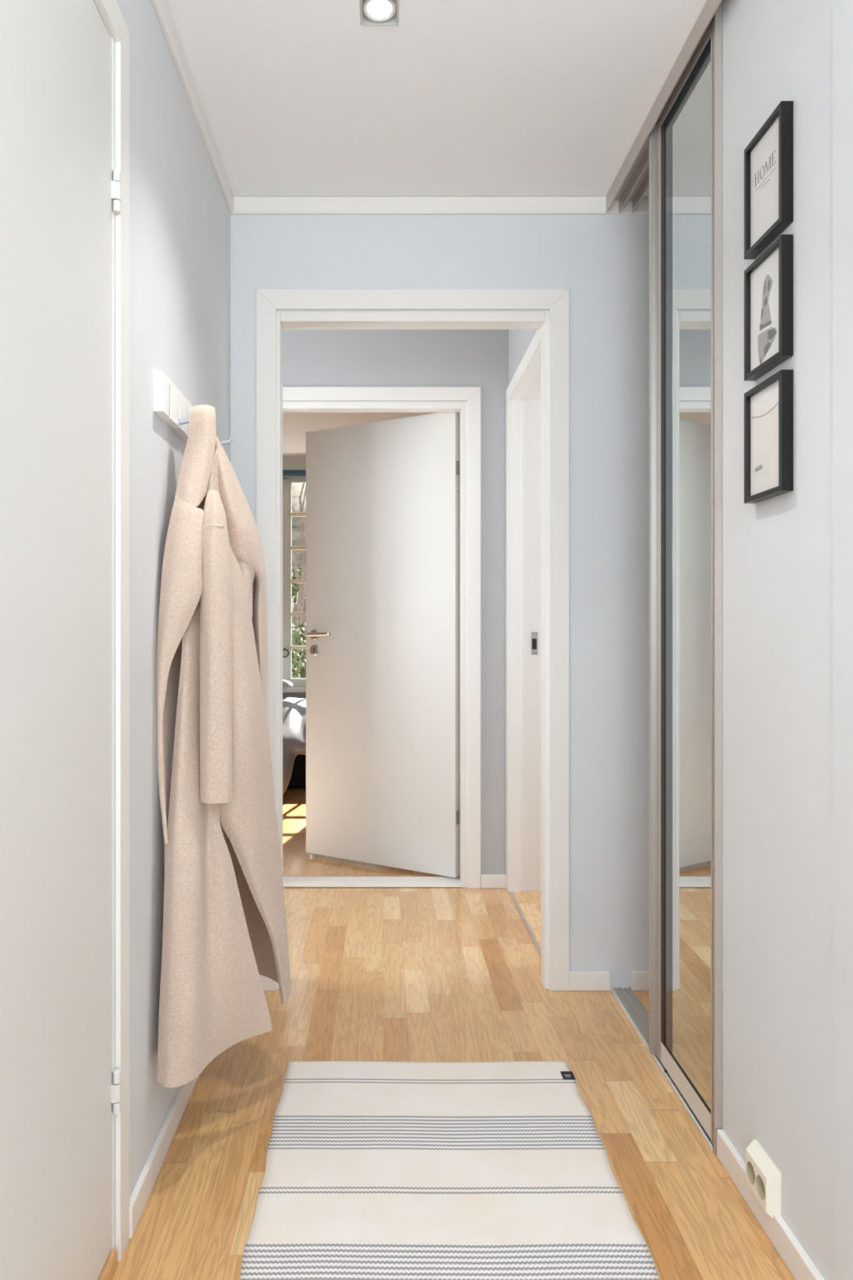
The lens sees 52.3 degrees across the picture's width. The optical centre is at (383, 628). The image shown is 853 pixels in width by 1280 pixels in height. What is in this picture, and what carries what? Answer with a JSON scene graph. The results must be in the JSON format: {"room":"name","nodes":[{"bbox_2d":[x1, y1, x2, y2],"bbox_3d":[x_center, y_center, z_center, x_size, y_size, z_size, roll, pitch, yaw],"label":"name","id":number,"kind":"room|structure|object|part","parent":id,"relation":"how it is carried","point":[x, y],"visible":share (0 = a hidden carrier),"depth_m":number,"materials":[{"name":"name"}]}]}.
{"room":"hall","nodes":[
{"label":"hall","id":0,"kind":"room"},
{"bbox_2d":[96,0,230,1248],"bbox_3d":[-0.523,-0.106,0.664,0.120,2.400,3.929,0,0,0],"label":"wall","id":1,"kind":"structure","parent":0,"point":[180,214],"depth_m":1.75,"materials":[{"name":"paint"}]},
{"bbox_2d":[0,0,120,1279],"bbox_3d":[-0.476,0.026,1.050,0.054,2.062,0.880,0,0,0],"label":"door","id":2,"kind":"structure","parent":1,"relation":"in","point":[57,189],"depth_m":1.22,"materials":[{"name":"paint"}]},
{"bbox_2d":[93,0,129,1261],"bbox_3d":[-0.518,0.013,1.046,0.129,2.163,1.012,0,0,0],"label":"door frame","id":3,"kind":"structure","parent":1,"relation":"attached to","point":[110,10],"depth_m":1.50,"materials":[{"name":"paint"}]},
{"bbox_2d":[129,1075,199,1239],"bbox_3d":[-0.457,1.065,2.091,0.013,0.057,1.077,0,0,0],"label":"baseboard","id":4,"kind":"structure","parent":1,"relation":"attached to","point":[140,1193],"depth_m":1.74,"materials":[{"name":"paint"}]},
{"bbox_2d":[151,0,233,213],"bbox_3d":[-0.457,-1.280,0.658,0.012,0.050,3.917,0,0,0],"label":"trim","id":5,"kind":"structure","parent":1,"relation":"attached to","point":[161,6],"depth_m":2.06,"materials":[{"name":"paint"}]},
{"bbox_2d":[153,371,232,444],"bbox_3d":[-0.417,-0.478,1.980,0.093,0.080,0.470,0,0,0],"label":"coat rack","id":6,"kind":"object","parent":1,"relation":"attached to","point":[170,404],"visible":0.62,"depth_m":1.82,"materials":[{"name":"white paint"}]},
{"bbox_2d":[156,404,290,1088],"bbox_3d":[-0.341,0.205,1.990,0.238,1.389,0.605,0,0,0],"label":"coat","id":7,"kind":"object","parent":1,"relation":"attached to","point":[224,927],"visible":1,"depth_m":1.80,"materials":[{"name":"beige fabric"}]},
{"bbox_2d":[282,456,306,698],"bbox_3d":[-0.800,-0.106,6.680,4.800,2.400,0.200,0,0,0],"label":"wall","id":8,"kind":"structure","parent":0,"point":[286,460],"depth_m":6.58,"materials":[{"name":"paint"}]},
{"bbox_2d":[282,463,306,692],"bbox_3d":[-0.750,-0.384,6.590,1.630,1.735,0.120,0,0,0],"label":"window","id":9,"kind":"structure","parent":8,"relation":"in","point":[299,684],"depth_m":6.60,"materials":[{"name":"white paint"}]},
{"bbox_2d":[282,470,306,476],"bbox_3d":[-0.750,-1.173,6.538,1.560,0.055,0.056,0,0,0],"label":"roller blind","id":10,"kind":"object","parent":9,"relation":"attached to","point":[285,473],"visible":0.24,"depth_m":6.51,"materials":[{"name":"blue fabric"}]},
{"bbox_3d":[-0.750,0.464,6.565,1.560,0.036,0.070,0,0,0],"label":"sill","id":11,"kind":"part","parent":9,"relation":"part of","materials":[{"name":"paint"}]},
{"bbox_3d":[-0.367,-0.365,6.615,0.695,1.548,0.040,0,0,0],"label":"sash","id":12,"kind":"part","parent":9,"relation":"part of","materials":[{"name":"white paint"}]},
{"bbox_2d":[282,412,436,456],"bbox_3d":[-0.800,-1.366,5.287,4.800,0.120,3.025,0,0,0],"label":"ceiling","id":13,"kind":"structure","parent":0,"point":[295,425],"depth_m":5.47,"materials":[{"name":"paint"}]},
{"bbox_2d":[282,329,508,874],"bbox_3d":[0.575,-0.106,3.717,4.050,2.400,0.115,0,0,0],"label":"wall","id":14,"kind":"structure","parent":0,"point":[310,357],"depth_m":3.66,"materials":[{"name":"grey paint"}]},
{"bbox_2d":[282,876,461,887],"bbox_3d":[-0.072,1.087,3.720,0.805,0.010,0.129,0,0,0],"label":"sill","id":15,"kind":"structure","parent":14,"relation":"attached to","point":[288,882],"depth_m":3.70,"materials":[{"name":"paint"}]},
{"bbox_2d":[282,386,480,888],"bbox_3d":[-0.072,0.038,3.712,0.967,2.112,0.129,0,0,0],"label":"door frame","id":16,"kind":"structure","parent":14,"relation":"attached to","point":[472,395],"depth_m":3.65,"materials":[{"name":"paint"}]},
{"bbox_2d":[306,412,459,877],"bbox_3d":[-0.034,0.066,3.939,0.806,2.017,0.098,0,0,32],"label":"door","id":17,"kind":"structure","parent":14,"relation":"in","point":[383,497],"depth_m":3.92,"materials":[{"name":"paint"}]},
{"bbox_3d":[-0.296,0.027,4.079,0.125,0.023,0.058,0,0,32],"label":"lever handle","id":18,"kind":"part","parent":17,"relation":"part of","materials":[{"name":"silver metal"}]},
{"bbox_2d":[480,874,506,888],"bbox_3d":[0.465,1.065,3.654,0.106,0.057,0.012,0,0,0],"label":"baseboard","id":19,"kind":"structure","parent":14,"relation":"attached to","point":[487,881],"depth_m":3.65,"materials":[{"name":"paint"}]},
{"bbox_2d":[165,0,706,196],"bbox_3d":[0.390,-1.366,0.664,1.980,0.120,3.929,0,0,0],"label":"ceiling","id":20,"kind":"structure","parent":0,"point":[299,98],"depth_m":2.10,"materials":[{"name":"paint"}]},
{"bbox_2d":[360,0,398,26],"bbox_3d":[-0.008,-1.349,1.835,0.079,0.090,0.079,0,0,0],"label":"recessed light","id":21,"kind":"object","parent":20,"relation":"in","point":[373,12],"visible":1,"depth_m":1.85,"materials":[{"name":"white metal"}]},
{"bbox_2d":[605,0,722,213],"bbox_3d":[0.715,-1.280,1.988,0.084,0.051,1.256,0,0,0],"label":"sliding track","id":22,"kind":"object","parent":20,"relation":"attached to","point":[631,183],"visible":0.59,"depth_m":2.28,"materials":[{"name":"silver metal"}]},
{"bbox_2d":[230,214,648,988],"bbox_3d":[0.399,-0.106,2.679,1.963,2.400,0.100,0,0,0],"label":"wall","id":23,"kind":"structure","parent":0,"point":[602,260],"depth_m":2.63,"materials":[{"name":"paint"}]},
{"bbox_2d":[256,288,568,991],"bbox_3d":[0.089,0.034,2.674,0.946,2.120,0.114,0,0,0],"label":"door frame","id":24,"kind":"structure","parent":23,"relation":"attached to","point":[268,301],"depth_m":2.62,"materials":[{"name":"paint"}]},
{"bbox_2d":[230,196,648,214],"bbox_3d":[0.408,-1.280,2.623,1.743,0.050,0.012,0,0,0],"label":"trim","id":25,"kind":"structure","parent":23,"relation":"attached to","point":[242,205],"depth_m":2.62,"materials":[{"name":"paint"}]},
{"bbox_2d":[568,970,610,991],"bbox_3d":[0.625,1.065,2.623,0.126,0.057,0.013,0,0,0],"label":"baseboard","id":26,"kind":"structure","parent":23,"relation":"attached to","point":[579,980],"depth_m":2.62,"materials":[{"name":"paint"}]},
{"bbox_2d":[631,970,648,991],"bbox_3d":[1.016,1.065,2.623,0.528,0.057,0.013,0,0,0],"label":"baseboard","id":27,"kind":"structure","parent":23,"relation":"attached to","point":[639,979],"depth_m":2.62,"materials":[{"name":"paint"}]},
{"bbox_2d":[111,786,795,1279],"bbox_3d":[-0.300,1.123,2.650,5.800,0.062,7.900,0,0,0],"label":"floor","id":28,"kind":"structure","parent":0,"point":[377,974],"depth_m":2.25,"materials":[{"name":"brown wood"}]},
{"bbox_2d":[97,1248,117,1279],"bbox_3d":[-0.504,1.077,1.046,0.098,0.035,0.876,0,0,0],"label":"threshold","id":29,"kind":"object","parent":28,"relation":"on","point":[108,1272],"visible":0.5,"depth_m":1.45,"materials":[{"name":"brown wood"}]},
{"bbox_2d":[287,754,306,786],"bbox_3d":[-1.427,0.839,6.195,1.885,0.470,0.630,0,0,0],"label":"bed","id":30,"kind":"object","parent":28,"relation":"on","point":[298,778],"visible":0.02,"depth_m":5.88,"materials":[{"name":"black"}]},
{"bbox_2d":[282,697,306,794],"bbox_3d":[-1.322,0.765,5.874,1.763,0.540,1.207,0,0,0],"label":"duvet","id":31,"kind":"object","parent":30,"relation":"on","point":[294,709],"visible":0.09,"depth_m":5.61,"materials":[{"name":"white fabric"}]},
{"bbox_2d":[282,679,293,691],"bbox_3d":[-0.980,0.414,6.310,0.640,0.100,0.320,0,0,0],"label":"pillow","id":32,"kind":"object","parent":31,"relation":"on","point":[286,685],"visible":0.12,"depth_m":6.22,"materials":[{"name":"grey fabric"}]},
{"bbox_2d":[240,1061,659,1279],"bbox_3d":[0.111,1.089,1.478,0.709,0.007,1.403,0,0,0],"label":"rug","id":33,"kind":"object","parent":28,"relation":"on","point":[375,1170],"visible":1,"depth_m":1.71,"materials":[{"name":"white fabric"}]},
{"bbox_2d":[509,891,541,957],"bbox_3d":[0.530,1.092,3.215,0.012,0.004,0.770,0,0,0],"label":"floor strip","id":34,"kind":"object","parent":28,"relation":"on","point":[517,904],"visible":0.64,"depth_m":3.20,"materials":[{"name":"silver metal"}]},
{"bbox_2d":[610,986,713,1151],"bbox_3d":[0.718,1.089,2.221,0.060,0.009,0.813,0,0,0],"label":"floor track","id":35,"kind":"object","parent":28,"relation":"on","point":[627,999],"visible":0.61,"depth_m":2.38,"materials":[{"name":"silver metal"}]},
{"bbox_2d":[648,17,713,1143],"bbox_3d":[0.695,-0.103,2.018,0.030,2.376,0.397,0,0,0],"label":"mirror door","id":36,"kind":"structure","parent":35,"relation":"on","point":[681,140],"depth_m":2.01,"materials":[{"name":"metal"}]},
{"bbox_3d":[0.701,-0.105,2.179,0.017,2.371,0.038,0,0,0],"label":"rail","id":37,"kind":"part","parent":36,"relation":"part of","materials":[{"name":"beige metal"}]},
{"bbox_3d":[0.701,-1.271,1.994,0.017,0.038,0.333,0,0,0],"label":"rail","id":38,"kind":"part","parent":36,"relation":"part of","materials":[{"name":"beige metal"}]},
{"bbox_3d":[0.701,1.054,1.994,0.017,0.052,0.333,0,0,0],"label":"rail","id":39,"kind":"part","parent":36,"relation":"part of","materials":[{"name":"silver metal"}]},
{"bbox_3d":[0.700,-0.092,1.956,0.012,2.228,0.253,0,0,0],"label":"mirror pane","id":40,"kind":"part","parent":36,"relation":"part of","materials":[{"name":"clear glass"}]},
{"bbox_2d":[508,329,537,385],"bbox_3d":[0.595,-0.106,3.195,0.130,2.400,0.931,0,0,0],"label":"wall","id":41,"kind":"structure","parent":0,"point":[519,340],"depth_m":3.43,"materials":[{"name":"grey paint"}]},
{"bbox_2d":[506,329,541,892],"bbox_3d":[0.589,0.044,3.212,0.142,2.099,0.884,0,0,0],"label":"door frame","id":42,"kind":"structure","parent":41,"relation":"attached to","point":[526,402],"depth_m":3.61,"materials":[{"name":"paint"}]},
{"bbox_2d":[531,631,537,654],"bbox_3d":[0.631,0.061,3.609,0.028,0.095,0.004,0,0,0],"label":"strike plate","id":43,"kind":"object","parent":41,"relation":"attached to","point":[534,634],"visible":1,"depth_m":3.61,"materials":[{"name":"grey metal"}]},
{"bbox_2d":[722,0,852,1279],"bbox_3d":[1.041,-0.106,0.664,0.678,2.400,3.929,0,0,0],"label":"wall","id":44,"kind":"structure","parent":0,"point":[788,557],"depth_m":1.49,"materials":[{"name":"paint"}]},
{"bbox_2d":[713,1,722,1155],"bbox_3d":[0.697,-0.106,1.807,0.015,2.400,0.015,0,0,0],"label":"door frame","id":45,"kind":"object","parent":44,"relation":"attached to","point":[717,17],"visible":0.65,"depth_m":1.80,"materials":[{"name":"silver metal"}]},
{"bbox_2d":[746,1139,781,1218],"bbox_3d":[0.693,1.008,1.584,0.024,0.090,0.102,0,0,0],"label":"wall socket","id":46,"kind":"object","parent":44,"relation":"attached to","point":[762,1174],"visible":0.98,"depth_m":1.56,"materials":[{"name":"white plastic"}]},
{"bbox_2d":[746,1160,756,1185],"bbox_3d":[0.688,1.007,1.603,0.015,0.038,0.038,0,0,0],"label":"socket","id":47,"kind":"object","parent":46,"relation":"on","point":[751,1165],"depth_m":1.61,"materials":[{"name":"white plastic"}]},
{"bbox_2d":[755,1174,764,1199],"bbox_3d":[0.688,1.007,1.562,0.015,0.038,0.038,0,0,0],"label":"socket","id":48,"kind":"object","parent":46,"relation":"on","point":[760,1179],"depth_m":1.58,"materials":[{"name":"white plastic"}]},
{"bbox_2d":[744,101,793,259],"bbox_3d":[0.694,-0.802,1.564,0.021,0.207,0.154,0,0,0],"label":"picture frame","id":49,"kind":"object","parent":44,"relation":"attached to","point":[769,156],"visible":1,"depth_m":1.55,"materials":[{"name":"black paint"}]},
{"bbox_2d":[751,116,778,246],"bbox_3d":[0.693,-0.802,1.564,0.002,0.189,0.136,0,0,0],"label":"print","id":50,"kind":"object","parent":49,"relation":"attached to","point":[765,144],"depth_m":1.57,"materials":[{"name":"grey paper"}]},
{"bbox_2d":[744,234,793,381],"bbox_3d":[0.694,-0.573,1.564,0.021,0.208,0.154,0,0,0],"label":"picture frame","id":51,"kind":"object","parent":44,"relation":"attached to","point":[769,279],"visible":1,"depth_m":1.55,"materials":[{"name":"black paint"}]},
{"bbox_2d":[751,247,778,370],"bbox_3d":[0.693,-0.573,1.564,0.002,0.190,0.136,0,0,0],"label":"print","id":52,"kind":"object","parent":51,"relation":"attached to","point":[765,268],"depth_m":1.57,"materials":[{"name":"grey paper"}]},
{"bbox_2d":[744,369,793,503],"bbox_3d":[0.694,-0.341,1.564,0.021,0.208,0.154,0,0,0],"label":"picture frame","id":53,"kind":"object","parent":44,"relation":"attached to","point":[769,405],"visible":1,"depth_m":1.55,"materials":[{"name":"black paint"}]},
{"bbox_2d":[751,380,778,495],"bbox_3d":[0.693,-0.341,1.564,0.002,0.190,0.136,0,0,0],"label":"print","id":54,"kind":"object","parent":53,"relation":"attached to","point":[764,396],"depth_m":1.57,"materials":[{"name":"grey paper"}]},
{"bbox_2d":[716,1128,825,1279],"bbox_3d":[0.698,1.065,0.248,0.014,0.057,3.097,0,0,0],"label":"baseboard","id":55,"kind":"structure","parent":44,"relation":"attached to","point":[796,1259],"depth_m":1.54,"materials":[{"name":"paint"}]},
{"label":"outside","id":56,"kind":"structure","parent":0,"visible":0},
{"bbox_2d":[291,483,306,677],"bbox_3d":[-1.000,-1.882,15.400,16.000,7.048,16.000,0,0,0],"label":"ground","id":57,"kind":"structure","parent":56,"point":[295,487],"depth_m":15.09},
{"bbox_2d":[291,483,306,643],"bbox_3d":[-0.913,-1.327,10.343,1.256,3.352,1.339,0,0,39],"label":"bare tree","id":58,"kind":"object","parent":57,"relation":"on","point":[301,586],"visible":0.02,"depth_m":10.90,"materials":[{"name":"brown plant"}]},
{"bbox_2d":[291,622,306,678],"bbox_3d":[-0.868,0.300,9.111,0.833,0.771,0.852,0,0,-32],"label":"shrub","id":59,"kind":"object","parent":57,"relation":"on","point":[296,661],"visible":0.25,"depth_m":8.88,"materials":[{"name":"green plant"}]},
{"bbox_2d":[291,562,306,604],"bbox_3d":[-1.342,-0.638,12.193,0.727,0.648,0.687,0,0,-17],"label":"shrub","id":60,"kind":"object","parent":57,"relation":"on","point":[295,587],"visible":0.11,"depth_m":12.08,"materials":[{"name":"green plant"}]}
]}

